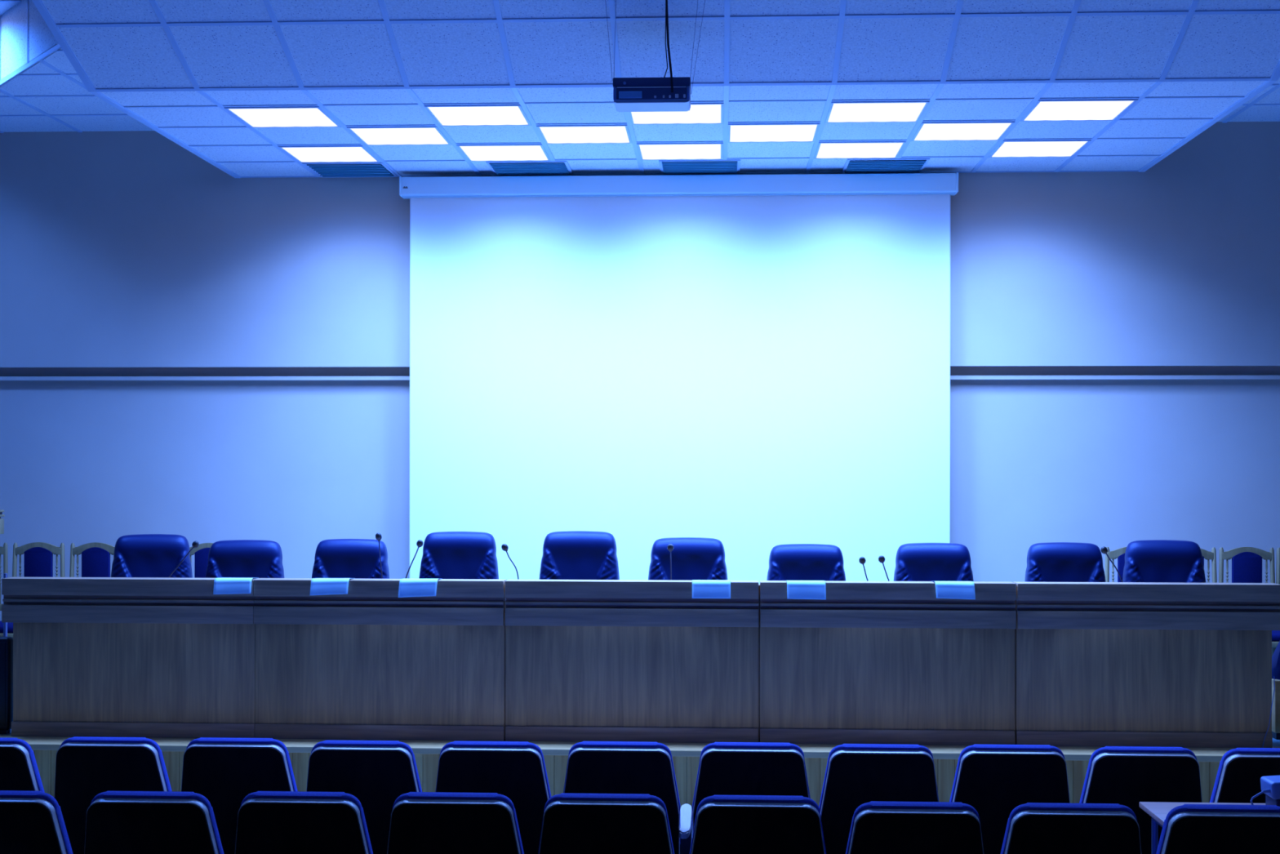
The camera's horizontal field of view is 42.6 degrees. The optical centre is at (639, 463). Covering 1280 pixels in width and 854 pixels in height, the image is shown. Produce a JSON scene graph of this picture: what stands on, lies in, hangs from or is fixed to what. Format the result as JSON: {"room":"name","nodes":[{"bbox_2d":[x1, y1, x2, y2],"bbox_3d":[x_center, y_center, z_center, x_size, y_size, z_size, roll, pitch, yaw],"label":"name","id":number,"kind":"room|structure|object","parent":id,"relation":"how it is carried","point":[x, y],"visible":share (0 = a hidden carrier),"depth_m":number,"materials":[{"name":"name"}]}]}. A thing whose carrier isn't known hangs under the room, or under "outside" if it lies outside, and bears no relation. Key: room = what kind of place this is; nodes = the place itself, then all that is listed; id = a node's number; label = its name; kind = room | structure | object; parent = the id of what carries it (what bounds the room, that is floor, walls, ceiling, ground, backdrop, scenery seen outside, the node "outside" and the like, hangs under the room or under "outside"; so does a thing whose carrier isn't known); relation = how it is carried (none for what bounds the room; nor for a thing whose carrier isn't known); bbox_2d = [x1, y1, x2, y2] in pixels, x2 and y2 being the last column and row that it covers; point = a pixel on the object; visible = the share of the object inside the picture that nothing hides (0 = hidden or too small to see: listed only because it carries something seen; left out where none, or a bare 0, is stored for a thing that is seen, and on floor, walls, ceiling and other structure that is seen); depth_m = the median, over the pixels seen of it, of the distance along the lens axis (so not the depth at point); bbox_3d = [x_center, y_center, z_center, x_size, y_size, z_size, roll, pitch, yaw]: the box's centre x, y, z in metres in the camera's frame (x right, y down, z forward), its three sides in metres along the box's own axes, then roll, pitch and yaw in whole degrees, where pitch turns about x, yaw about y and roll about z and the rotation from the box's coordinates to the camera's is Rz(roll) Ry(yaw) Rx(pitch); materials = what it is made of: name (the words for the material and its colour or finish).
{"room":"conference hall","nodes":[
{"label":"conference hall","id":0,"kind":"room"},
{"bbox_2d":[0,0,21,16],"bbox_3d":[-5.000,-2.939,9.908,3.856,0.037,4.983,0,0,3],"label":"ceiling","id":1,"kind":"structure","parent":0,"point":[5,5],"depth_m":10.47,"materials":[{"name":"tile"}]},
{"bbox_2d":[0,0,61,86],"bbox_3d":[-4.275,-2.697,10.873,0.032,0.459,3.883,0,0,-37],"label":"ceiling light","id":2,"kind":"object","parent":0,"point":[24,34],"depth_m":10.35,"materials":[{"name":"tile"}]},
{"bbox_2d":[0,43,153,133],"bbox_3d":[-4.271,-2.491,10.870,2.491,0.037,2.990,0,0,3],"label":"ceiling","id":3,"kind":"structure","parent":0,"point":[50,95],"depth_m":11.37,"materials":[{"name":"tile"}]},
{"bbox_2d":[31,0,239,177],"bbox_3d":[-3.103,-2.537,9.769,0.039,0.832,4.871,0,0,3],"label":"ceiling trim","id":4,"kind":"structure","parent":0,"point":[38,5],"depth_m":9.30,"materials":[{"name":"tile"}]},
{"bbox_2d":[0,121,1279,368],"bbox_3d":[0.388,-1.842,12.216,14.400,2.255,0.350,0,0,3],"label":"wall","id":5,"kind":"structure","parent":0,"point":[118,249],"depth_m":12.16,"materials":[{"name":"white paint"}]},
{"bbox_2d":[399,172,958,583],"bbox_3d":[0.266,-0.495,11.941,4.031,3.187,0.207,0,0,3],"label":"projection screen","id":6,"kind":"object","parent":5,"relation":"attached to","point":[753,364],"visible":0.93,"depth_m":11.91,"materials":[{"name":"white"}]},
{"bbox_2d":[0,366,1279,620],"bbox_3d":[0.387,0.668,12.278,14.400,2.765,0.270,0,0,3],"label":"wall","id":7,"kind":"structure","parent":0,"point":[297,465],"depth_m":12.25,"materials":[{"name":"white paint"}]},
{"bbox_2d":[0,375,1279,381],"bbox_3d":[0.381,-0.632,12.115,14.400,0.030,0.058,0,0,3],"label":"trim","id":8,"kind":"structure","parent":7,"relation":"attached to","point":[952,377],"depth_m":11.99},
{"bbox_2d":[0,728,1279,800],"bbox_3d":[0.313,1.843,10.781,14.400,0.414,2.728,0,0,3],"label":"floor","id":9,"kind":"structure","parent":0,"point":[1275,742],"depth_m":9.65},
{"bbox_2d":[0,542,8,623],"bbox_3d":[-4.806,1.099,11.770,0.402,1.061,0.454,0,0,3],"label":"wooden chair","id":10,"kind":"object","parent":9,"relation":"on","point":[3,550],"visible":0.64,"depth_m":11.96,"materials":[{"name":"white wood"}]},
{"bbox_2d":[0,636,13,733],"bbox_3d":[-3.999,1.337,9.941,0.400,0.582,0.084,0,0,3],"label":"loudspeaker","id":11,"kind":"object","parent":9,"relation":"on","point":[6,642],"visible":0.95,"depth_m":9.90,"materials":[{"name":"black plastic"}]},
{"bbox_2d":[0,642,5,725],"bbox_3d":[-4.001,1.327,9.902,0.360,0.502,0.006,0,0,3],"label":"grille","id":12,"kind":"object","parent":11,"relation":"attached to","point":[2,645],"depth_m":9.89,"materials":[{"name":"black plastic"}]},
{"bbox_2d":[0,542,64,637],"bbox_3d":[-4.385,1.100,11.750,0.402,1.061,0.454,0,0,3],"label":"wooden chair","id":13,"kind":"object","parent":9,"relation":"on","point":[38,556],"visible":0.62,"depth_m":11.94,"materials":[{"name":"blue fabric"}]},
{"bbox_2d":[69,542,114,577],"bbox_3d":[-3.961,1.100,11.730,0.402,1.061,0.454,0,0,3],"label":"wooden chair","id":14,"kind":"object","parent":9,"relation":"on","point":[95,556],"visible":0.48,"depth_m":11.91,"materials":[{"name":"blue fabric"}]},
{"bbox_2d":[1,577,258,737],"bbox_3d":[-3.034,1.156,10.017,1.517,0.943,0.520,0,0,3],"label":"desk section","id":15,"kind":"object","parent":9,"relation":"on","point":[93,656],"visible":0.88,"depth_m":9.79,"materials":[{"name":"brown wood"}]},
{"bbox_2d":[8,577,258,579],"bbox_3d":[-3.042,0.695,9.841,1.517,0.020,0.132,0,0,3],"label":"tabletop","id":16,"kind":"object","parent":15,"relation":"attached to","point":[9,578],"depth_m":9.81,"materials":[{"name":"brown wood"}]},
{"bbox_2d":[213,577,252,594],"bbox_3d":[-2.403,0.723,9.781,0.224,0.097,0.171,0,0,3],"label":"paper sheet","id":17,"kind":"object","parent":15,"relation":"on","point":[221,585],"visible":1,"depth_m":9.71,"materials":[{"name":"blue"}]},
{"bbox_2d":[111,533,192,577],"bbox_3d":[-3.148,1.045,10.518,0.577,1.169,0.616,0,0,-11],"label":"chair","id":18,"kind":"object","parent":9,"relation":"on","point":[141,555],"visible":0.33,"depth_m":10.71,"materials":[{"name":"blue leather"}]},
{"bbox_2d":[189,542,213,577],"bbox_3d":[-3.129,1.102,11.690,0.402,1.061,0.454,0,0,3],"label":"wooden chair","id":19,"kind":"object","parent":9,"relation":"on","point":[201,553],"visible":0.16,"depth_m":11.88,"materials":[{"name":"blue fabric"}]},
{"bbox_2d":[205,539,284,577],"bbox_3d":[-2.566,1.064,10.486,0.576,1.133,0.615,0,0,-3],"label":"chair","id":20,"kind":"object","parent":9,"relation":"on","point":[234,558],"visible":0.3,"depth_m":10.68,"materials":[{"name":"blue leather"}]},
{"bbox_2d":[311,538,389,578],"bbox_3d":[-1.894,1.060,10.453,0.576,1.143,0.615,0,0,3],"label":"chair","id":21,"kind":"object","parent":9,"relation":"on","point":[352,558],"visible":0.35,"depth_m":10.65,"materials":[{"name":"blue leather"}]},
{"bbox_2d":[253,577,506,740],"bbox_3d":[-1.528,1.158,9.944,1.495,0.943,0.520,0,0,3],"label":"desk section","id":22,"kind":"object","parent":9,"relation":"on","point":[368,662],"visible":0.92,"depth_m":9.71,"materials":[{"name":"brown wood"}]},
{"bbox_2d":[310,577,350,595],"bbox_3d":[-1.825,0.725,9.754,0.230,0.100,0.172,0,0,3],"label":"paper sheet","id":23,"kind":"object","parent":22,"relation":"on","point":[319,586],"visible":1,"depth_m":9.68,"materials":[{"name":"blue"}]},
{"bbox_2d":[255,577,506,583],"bbox_3d":[-1.540,0.697,9.769,1.486,0.020,0.132,0,0,3],"label":"tabletop","id":24,"kind":"object","parent":22,"relation":"attached to","point":[260,580],"depth_m":9.71,"materials":[{"name":"brown wood"}]},
{"bbox_2d":[398,578,438,597],"bbox_3d":[-1.301,0.730,9.729,0.232,0.109,0.172,0,0,3],"label":"paper sheet","id":25,"kind":"object","parent":22,"relation":"on","point":[407,587],"visible":1,"depth_m":9.65,"materials":[{"name":"blue"}]},
{"bbox_2d":[418,531,498,578],"bbox_3d":[-1.185,1.036,10.419,0.576,1.193,0.615,0,0,3],"label":"chair","id":26,"kind":"object","parent":9,"relation":"on","point":[446,554],"visible":0.38,"depth_m":10.61,"materials":[{"name":"blue leather"}]},
{"bbox_2d":[538,530,619,579],"bbox_3d":[-0.403,1.034,10.382,0.576,1.199,0.615,0,0,3],"label":"chair","id":27,"kind":"object","parent":9,"relation":"on","point":[570,554],"visible":0.38,"depth_m":10.57,"materials":[{"name":"blue leather"}]},
{"bbox_2d":[32,750,1219,818],"bbox_3d":[0.248,1.861,9.408,14.399,0.379,0.022,0,0,3],"label":"trim","id":28,"kind":"structure","parent":9,"relation":"attached to","point":[686,768],"depth_m":9.40,"materials":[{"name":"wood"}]},
{"bbox_2d":[505,579,759,742],"bbox_3d":[-0.034,1.161,9.873,1.495,0.943,0.520,0,0,3],"label":"desk section","id":29,"kind":"object","parent":9,"relation":"on","point":[587,660],"visible":0.91,"depth_m":9.64,"materials":[{"name":"brown wood"}]},
{"bbox_2d":[506,579,758,582],"bbox_3d":[-0.046,0.699,9.697,1.486,0.020,0.132,0,0,3],"label":"tabletop","id":30,"kind":"object","parent":29,"relation":"attached to","point":[508,580],"depth_m":9.67,"materials":[{"name":"brown wood"}]},
{"bbox_2d":[692,579,730,598],"bbox_3d":[0.419,0.732,9.646,0.224,0.104,0.168,0,0,3],"label":"paper sheet","id":31,"kind":"object","parent":29,"relation":"on","point":[701,588],"visible":1,"depth_m":9.57,"materials":[{"name":"blue"}]},
{"bbox_2d":[0,734,1279,761],"bbox_3d":[0.254,1.652,9.538,14.400,0.036,0.322,0,0,3],"label":"stage platform","id":32,"kind":"structure","parent":9,"relation":"attached to","point":[37,743],"depth_m":9.49,"materials":[{"name":"brown wood"}]},
{"bbox_2d":[648,537,728,580],"bbox_3d":[0.297,1.055,10.348,0.576,1.160,0.615,0,0,3],"label":"chair","id":33,"kind":"object","parent":9,"relation":"on","point":[691,557],"visible":0.38,"depth_m":10.54,"materials":[{"name":"blue leather"}]},
{"bbox_2d":[766,543,845,581],"bbox_3d":[1.056,1.075,10.312,0.576,1.121,0.615,0,0,3],"label":"chair","id":34,"kind":"object","parent":9,"relation":"on","point":[788,562],"visible":0.32,"depth_m":10.51,"materials":[{"name":"blue leather"}]},
{"bbox_2d":[760,580,1016,745],"bbox_3d":[1.455,1.163,9.802,1.486,0.943,0.520,0,0,3],"label":"desk section","id":35,"kind":"object","parent":9,"relation":"on","point":[867,662],"visible":0.87,"depth_m":9.57,"materials":[{"name":"brown wood"}]},
{"bbox_2d":[786,580,826,599],"bbox_3d":[0.970,0.734,9.620,0.226,0.107,0.170,0,0,3],"label":"paper sheet","id":36,"kind":"object","parent":35,"relation":"on","point":[796,589],"visible":1,"depth_m":9.54,"materials":[{"name":"blue"}]},
{"bbox_2d":[760,580,1015,583],"bbox_3d":[1.443,0.701,9.626,1.476,0.020,0.132,0,0,3],"label":"table top","id":37,"kind":"object","parent":35,"relation":"attached to","point":[761,581],"depth_m":9.58,"materials":[{"name":"brown wood"}]},
{"bbox_2d":[934,581,975,599],"bbox_3d":[1.826,0.732,9.579,0.230,0.102,0.171,0,0,3],"label":"paper sheet","id":38,"kind":"object","parent":35,"relation":"on","point":[944,589],"visible":1,"depth_m":9.50,"materials":[{"name":"blue"}]},
{"bbox_2d":[893,542,973,581],"bbox_3d":[1.866,1.071,10.273,0.576,1.131,0.615,0,0,3],"label":"chair","id":39,"kind":"object","parent":9,"relation":"on","point":[914,562],"visible":0.28,"depth_m":10.47,"materials":[{"name":"blue leather"}]},
{"bbox_2d":[1024,542,1106,582],"bbox_3d":[2.698,1.070,10.233,0.576,1.137,0.615,0,0,3],"label":"chair","id":40,"kind":"object","parent":9,"relation":"on","point":[1051,562],"visible":0.32,"depth_m":10.43,"materials":[{"name":"blue leather"}]},
{"bbox_2d":[1104,546,1126,582],"bbox_3d":[3.460,1.111,11.374,0.402,1.061,0.454,0,0,3],"label":"wooden chair","id":41,"kind":"object","parent":9,"relation":"on","point":[1119,553],"visible":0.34,"depth_m":11.57,"materials":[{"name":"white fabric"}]},
{"bbox_2d":[1013,582,1279,747],"bbox_3d":[2.949,1.165,9.730,1.503,0.943,0.520,0,0,3],"label":"desk section","id":42,"kind":"object","parent":9,"relation":"on","point":[1098,664],"visible":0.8,"depth_m":9.50,"materials":[{"name":"brown wood"}]},
{"bbox_2d":[1013,582,1278,586],"bbox_3d":[2.941,0.704,9.554,1.503,0.020,0.132,0,0,3],"label":"table top","id":43,"kind":"object","parent":42,"relation":"attached to","point":[1018,584],"depth_m":9.49,"materials":[{"name":"brown wood"}]},
{"bbox_2d":[1122,539,1205,582],"bbox_3d":[3.297,1.062,10.205,0.576,1.154,0.615,0,0,8],"label":"chair","id":44,"kind":"object","parent":9,"relation":"on","point":[1151,560],"visible":0.24,"depth_m":10.40,"materials":[{"name":"blue leather"}]},
{"bbox_2d":[1200,546,1217,582],"bbox_3d":[3.850,1.112,11.356,0.402,1.061,0.454,0,0,3],"label":"wooden chair","id":45,"kind":"object","parent":9,"relation":"on","point":[1206,554],"visible":0.18,"depth_m":11.54,"materials":[{"name":"white wood"}]},
{"bbox_2d":[1218,546,1279,656],"bbox_3d":[4.251,1.113,11.336,0.402,1.061,0.454,0,0,3],"label":"wooden chair","id":46,"kind":"object","parent":9,"relation":"on","point":[1246,562],"visible":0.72,"depth_m":11.52,"materials":[{"name":"blue fabric"}]},
{"bbox_2d":[1271,678,1279,739],"bbox_3d":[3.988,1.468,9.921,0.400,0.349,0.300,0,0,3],"label":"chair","id":47,"kind":"object","parent":9,"relation":"on","point":[1276,702],"visible":0.45,"depth_m":9.78,"materials":[{"name":"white wood"}]},
{"bbox_2d":[1271,640,1279,679],"bbox_3d":[3.969,1.103,9.921,0.342,0.381,0.216,0,0,3],"label":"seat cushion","id":48,"kind":"object","parent":47,"relation":"on","point":[1276,655],"visible":0.72,"depth_m":9.89,"materials":[{"name":"blue fabric"}]},
{"bbox_2d":[40,0,1279,177],"bbox_3d":[0.205,-2.531,9.617,6.630,0.832,4.882,0,0,3],"label":"ceiling","id":49,"kind":"structure","parent":0,"point":[118,45],"depth_m":9.06,"materials":[{"name":"tile"}]},
{"bbox_2d":[224,106,341,128],"bbox_3d":[-2.178,-2.124,10.060,0.572,0.016,0.572,0,0,3],"label":"recessed light","id":50,"kind":"object","parent":49,"relation":"in","point":[306,116],"visible":1,"depth_m":10.04,"materials":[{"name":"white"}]},
{"bbox_2d":[278,145,380,162],"bbox_3d":[-2.120,-2.124,11.259,0.572,0.016,0.572,0,0,3],"label":"recessed light","id":51,"kind":"object","parent":49,"relation":"in","point":[339,153],"visible":1,"depth_m":11.24,"materials":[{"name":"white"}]},
{"bbox_2d":[302,161,398,177],"bbox_3d":[-2.082,-2.118,11.858,0.570,0.024,0.550,0,0,3],"label":"ceiling vent","id":52,"kind":"object","parent":49,"relation":"in","point":[380,169],"visible":1,"depth_m":11.81,"materials":[{"name":"blue"}]},
{"bbox_2d":[346,126,451,145],"bbox_3d":[-1.550,-2.123,10.631,0.572,0.016,0.572,0,0,3],"label":"recessed light","id":53,"kind":"object","parent":49,"relation":"in","point":[368,135],"visible":1,"depth_m":10.61,"materials":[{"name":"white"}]},
{"bbox_2d":[424,104,531,126],"bbox_3d":[-0.979,-2.123,10.003,0.572,0.016,0.572,0,0,3],"label":"recessed light","id":54,"kind":"object","parent":49,"relation":"in","point":[487,114],"visible":1,"depth_m":9.99,"materials":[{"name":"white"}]},
{"bbox_2d":[456,144,551,161],"bbox_3d":[-0.921,-2.122,11.202,0.572,0.016,0.572,0,0,3],"label":"recessed light","id":55,"kind":"object","parent":49,"relation":"in","point":[473,153],"visible":1,"depth_m":11.19,"materials":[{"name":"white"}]},
{"bbox_2d":[485,160,573,176],"bbox_3d":[-0.785,-2.116,11.796,0.570,0.024,0.550,0,0,3],"label":"ceiling vent","id":56,"kind":"object","parent":49,"relation":"in","point":[521,168],"visible":1,"depth_m":11.75,"materials":[{"name":"blue"}]},
{"bbox_2d":[536,124,631,144],"bbox_3d":[-0.351,-2.122,10.574,0.572,0.016,0.572,0,0,3],"label":"recessed light","id":57,"kind":"object","parent":49,"relation":"in","point":[556,134],"visible":1,"depth_m":10.55,"materials":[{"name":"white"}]},
{"bbox_2d":[604,0,705,111],"bbox_3d":[0.088,-2.195,8.490,0.532,0.649,0.571,0,0,3],"label":"ceiling projector","id":58,"kind":"object","parent":49,"relation":"hanging from","point":[671,94],"visible":1,"depth_m":8.51,"materials":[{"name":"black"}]},
{"bbox_2d":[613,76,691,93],"bbox_3d":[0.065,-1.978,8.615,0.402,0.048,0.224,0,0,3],"label":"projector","id":59,"kind":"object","parent":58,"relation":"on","point":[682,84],"depth_m":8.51,"materials":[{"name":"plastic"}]},
{"bbox_2d":[628,102,724,124],"bbox_3d":[0.220,-2.121,9.946,0.572,0.016,0.572,0,0,3],"label":"recessed light","id":60,"kind":"object","parent":49,"relation":"in","point":[699,113],"visible":0.72,"depth_m":10.01,"materials":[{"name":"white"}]},
{"bbox_2d":[636,142,723,159],"bbox_3d":[0.277,-2.121,11.144,0.572,0.016,0.572,0,0,3],"label":"recessed light","id":61,"kind":"object","parent":49,"relation":"in","point":[651,151],"visible":1,"depth_m":11.13,"materials":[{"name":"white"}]},
{"bbox_2d":[658,159,740,174],"bbox_3d":[0.428,-2.114,11.738,0.570,0.024,0.550,0,0,3],"label":"ceiling vent","id":62,"kind":"object","parent":49,"relation":"in","point":[729,166],"visible":1,"depth_m":11.69,"materials":[{"name":"blue"}]},
{"bbox_2d":[727,123,820,142],"bbox_3d":[0.848,-2.120,10.516,0.572,0.016,0.572,0,0,3],"label":"recessed light","id":63,"kind":"object","parent":49,"relation":"in","point":[751,132],"visible":1,"depth_m":10.49,"materials":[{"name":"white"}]},
{"bbox_2d":[813,141,906,159],"bbox_3d":[1.476,-2.119,11.087,0.572,0.016,0.572,0,0,3],"label":"recessed light","id":64,"kind":"object","parent":49,"relation":"in","point":[859,149],"visible":1,"depth_m":11.06,"materials":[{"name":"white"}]},
{"bbox_2d":[825,101,929,123],"bbox_3d":[1.418,-2.119,9.888,0.572,0.016,0.572,0,0,3],"label":"recessed light","id":65,"kind":"object","parent":49,"relation":"in","point":[851,112],"visible":1,"depth_m":9.88,"materials":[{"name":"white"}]},
{"bbox_2d":[841,158,929,173],"bbox_3d":[1.738,-2.112,11.675,0.570,0.024,0.550,0,0,3],"label":"ceiling vent","id":66,"kind":"object","parent":49,"relation":"in","point":[855,166],"visible":0.98,"depth_m":11.63,"materials":[{"name":"blue"}]},
{"bbox_2d":[911,121,1014,141],"bbox_3d":[2.046,-2.118,10.459,0.572,0.016,0.572,0,0,3],"label":"recessed light","id":67,"kind":"object","parent":49,"relation":"in","point":[945,131],"visible":1,"depth_m":10.44,"materials":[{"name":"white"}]},
{"bbox_2d":[988,139,1091,157],"bbox_3d":[2.674,-2.117,11.029,0.572,0.016,0.572,0,0,3],"label":"recessed light","id":68,"kind":"object","parent":49,"relation":"in","point":[1067,148],"visible":1,"depth_m":11.02,"materials":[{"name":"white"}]},
{"bbox_2d":[1020,98,1137,121],"bbox_3d":[2.617,-2.117,9.831,0.572,0.016,0.572,0,0,3],"label":"recessed light","id":69,"kind":"object","parent":49,"relation":"in","point":[1044,110],"visible":1,"depth_m":9.81,"materials":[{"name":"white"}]},
{"bbox_2d":[1138,63,1279,172],"bbox_3d":[3.512,-2.527,9.452,0.039,0.832,4.871,0,0,3],"label":"ceiling trim","id":70,"kind":"structure","parent":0,"point":[1275,77],"depth_m":10.01,"materials":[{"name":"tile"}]},
{"bbox_2d":[1218,77,1279,123],"bbox_3d":[4.779,-2.477,10.436,2.491,0.037,2.990,0,0,3],"label":"ceiling","id":71,"kind":"structure","parent":0,"point":[1264,106],"depth_m":11.42,"materials":[{"name":"tile"}]},
{"bbox_3d":[-0.006,2.100,4.129,14.800,0.100,16.648,0,0,3],"label":"floor","id":72,"kind":"structure","parent":0,"visible":0},
{"bbox_2d":[0,737,44,792],"bbox_3d":[-2.827,1.617,7.393,0.562,0.858,0.650,0,0,3],"label":"chair","id":73,"kind":"object","parent":72,"relation":"on","point":[19,769],"visible":0.36,"depth_m":7.10,"materials":[{"name":"blue fabric"}]},
{"bbox_2d":[0,790,73,853],"bbox_3d":[-2.303,1.617,6.238,0.562,0.858,0.650,0,0,3],"label":"chair","id":74,"kind":"object","parent":72,"relation":"on","point":[32,822],"visible":1,"depth_m":5.94,"materials":[{"name":"blue fabric"}]},
{"bbox_2d":[53,736,172,853],"bbox_3d":[-2.274,1.618,7.409,0.562,0.858,0.650,0,0,3],"label":"chair","id":75,"kind":"object","parent":72,"relation":"on","point":[86,766],"visible":0.49,"depth_m":7.12,"materials":[{"name":"blue fabric"}]},
{"bbox_2d":[59,736,172,791],"bbox_3d":[-2.307,1.433,7.199,0.516,0.490,0.161,0,0,3],"label":"chair backrest","id":76,"kind":"object","parent":75,"relation":"on","point":[80,770],"depth_m":7.12,"materials":[{"name":"blue fabric"}]},
{"bbox_2d":[84,791,223,853],"bbox_3d":[-1.744,1.618,6.227,0.562,0.858,0.650,0,0,3],"label":"chair","id":77,"kind":"object","parent":72,"relation":"on","point":[117,822],"visible":1,"depth_m":5.94,"materials":[{"name":"blue fabric"}]},
{"bbox_2d":[181,737,297,853],"bbox_3d":[-1.718,1.618,7.393,0.562,0.858,0.650,0,0,3],"label":"chair","id":78,"kind":"object","parent":72,"relation":"on","point":[224,771],"visible":0.55,"depth_m":7.11,"materials":[{"name":"blue fabric"}]},
{"bbox_2d":[186,737,297,791],"bbox_3d":[-1.751,1.434,7.183,0.516,0.490,0.161,0,0,3],"label":"chair backrest","id":79,"kind":"object","parent":78,"relation":"on","point":[210,770],"depth_m":7.10,"materials":[{"name":"blue fabric"}]},
{"bbox_2d":[235,791,373,853],"bbox_3d":[-1.197,1.619,6.227,0.562,0.858,0.650,0,0,3],"label":"chair","id":80,"kind":"object","parent":72,"relation":"on","point":[269,822],"visible":1,"depth_m":5.94,"materials":[{"name":"blue fabric"}]},
{"bbox_2d":[306,739,422,853],"bbox_3d":[-1.162,1.619,7.330,0.562,0.858,0.650,0,0,3],"label":"chair","id":81,"kind":"object","parent":72,"relation":"on","point":[375,772],"visible":0.41,"depth_m":7.04,"materials":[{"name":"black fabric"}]},
{"bbox_2d":[311,739,422,791],"bbox_3d":[-1.194,1.435,7.120,0.516,0.490,0.161,0,0,3],"label":"chair backrest","id":82,"kind":"object","parent":81,"relation":"on","point":[331,771],"depth_m":7.04,"materials":[{"name":"blue fabric"}]},
{"bbox_2d":[386,791,524,853],"bbox_3d":[-0.642,1.620,6.216,0.562,0.858,0.650,0,0,3],"label":"chair","id":83,"kind":"object","parent":72,"relation":"on","point":[421,822],"visible":1,"depth_m":5.92,"materials":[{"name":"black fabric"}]},
{"bbox_2d":[435,740,551,853],"bbox_3d":[-0.604,1.620,7.314,0.562,0.858,0.650,0,0,3],"label":"chair","id":84,"kind":"object","parent":72,"relation":"on","point":[516,771],"visible":0.44,"depth_m":7.03,"materials":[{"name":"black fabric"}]},
{"bbox_2d":[440,740,551,797],"bbox_3d":[-0.637,1.436,7.104,0.516,0.490,0.161,0,0,3],"label":"chair back","id":85,"kind":"object","parent":84,"relation":"on","point":[509,775],"depth_m":7.02,"materials":[{"name":"blue fabric"}]},
{"bbox_2d":[537,792,674,853],"bbox_3d":[-0.091,1.621,6.199,0.562,0.858,0.650,0,0,3],"label":"chair","id":86,"kind":"object","parent":72,"relation":"on","point":[573,823],"visible":1,"depth_m":5.91,"materials":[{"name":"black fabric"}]},
{"bbox_2d":[563,741,692,853],"bbox_3d":[-0.051,1.621,7.314,0.562,0.858,0.650,0,0,3],"label":"chair","id":87,"kind":"object","parent":72,"relation":"on","point":[593,766],"visible":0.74,"depth_m":7.03,"materials":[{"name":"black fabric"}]},
{"bbox_2d":[692,742,810,834],"bbox_3d":[0.516,1.622,7.298,0.562,0.858,0.650,0,0,3],"label":"chair","id":88,"kind":"object","parent":72,"relation":"on","point":[725,768],"visible":0.52,"depth_m":7.01,"materials":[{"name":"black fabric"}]},
{"bbox_2d":[689,794,826,853],"bbox_3d":[0.461,1.622,6.172,0.562,0.858,0.650,0,0,3],"label":"chair","id":89,"kind":"object","parent":72,"relation":"on","point":[724,824],"visible":1,"depth_m":5.88,"materials":[{"name":"blue fabric"}]},
{"bbox_2d":[818,743,938,853],"bbox_3d":[1.062,1.623,7.259,0.562,0.858,0.650,0,0,3],"label":"chair","id":90,"kind":"object","parent":72,"relation":"on","point":[856,775],"visible":0.51,"depth_m":6.98,"materials":[{"name":"blue fabric"}]},
{"bbox_2d":[845,800,983,853],"bbox_3d":[1.011,1.623,6.064,0.562,0.858,0.650,0,0,3],"label":"chair","id":91,"kind":"object","parent":72,"relation":"on","point":[877,827],"visible":1,"depth_m":5.77,"materials":[{"name":"blue fabric"}]},
{"bbox_2d":[949,743,1070,853],"bbox_3d":[1.619,1.623,7.252,0.562,0.858,0.650,0,0,3],"label":"chair","id":92,"kind":"object","parent":72,"relation":"on","point":[994,780],"visible":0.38,"depth_m":6.97,"materials":[{"name":"blue fabric"}]},
{"bbox_2d":[1000,802,1141,853],"bbox_3d":[1.560,1.623,6.043,0.562,0.858,0.650,0,0,3],"label":"chair","id":93,"kind":"object","parent":72,"relation":"on","point":[1032,828],"visible":1,"depth_m":5.75,"materials":[{"name":"blue fabric"}]},
{"bbox_2d":[1079,746,1202,853],"bbox_3d":[2.165,1.624,7.206,0.562,0.858,0.650,0,0,3],"label":"chair","id":94,"kind":"object","parent":72,"relation":"on","point":[1128,776],"visible":0.45,"depth_m":6.92,"materials":[{"name":"blue fabric"}]},
{"bbox_2d":[1138,801,1265,853],"bbox_3d":[2.536,1.704,6.309,1.100,0.700,0.500,0,0,3],"label":"side table","id":95,"kind":"object","parent":72,"relation":"on","point":[1158,811],"visible":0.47,"depth_m":6.52,"materials":[{"name":"blue metal"}]},
{"bbox_2d":[1250,774,1279,806],"bbox_3d":[2.549,1.287,6.444,0.336,0.133,0.150,0,0,3],"label":"projector","id":96,"kind":"object","parent":95,"relation":"on","point":[1270,784],"visible":0.78,"depth_m":6.40,"materials":[{"name":"blue plastic"}]},
{"bbox_2d":[1155,804,1279,853],"bbox_3d":[2.106,1.624,6.022,0.562,0.858,0.650,0,0,3],"label":"chair","id":97,"kind":"object","parent":72,"relation":"on","point":[1187,828],"visible":1,"depth_m":5.73,"materials":[{"name":"blue fabric"}]},
{"bbox_2d":[1209,747,1279,803],"bbox_3d":[2.710,1.625,7.175,0.562,0.858,0.650,0,0,3],"label":"chair","id":98,"kind":"object","parent":72,"relation":"on","point":[1240,771],"visible":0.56,"depth_m":6.89,"materials":[{"name":"blue fabric"}]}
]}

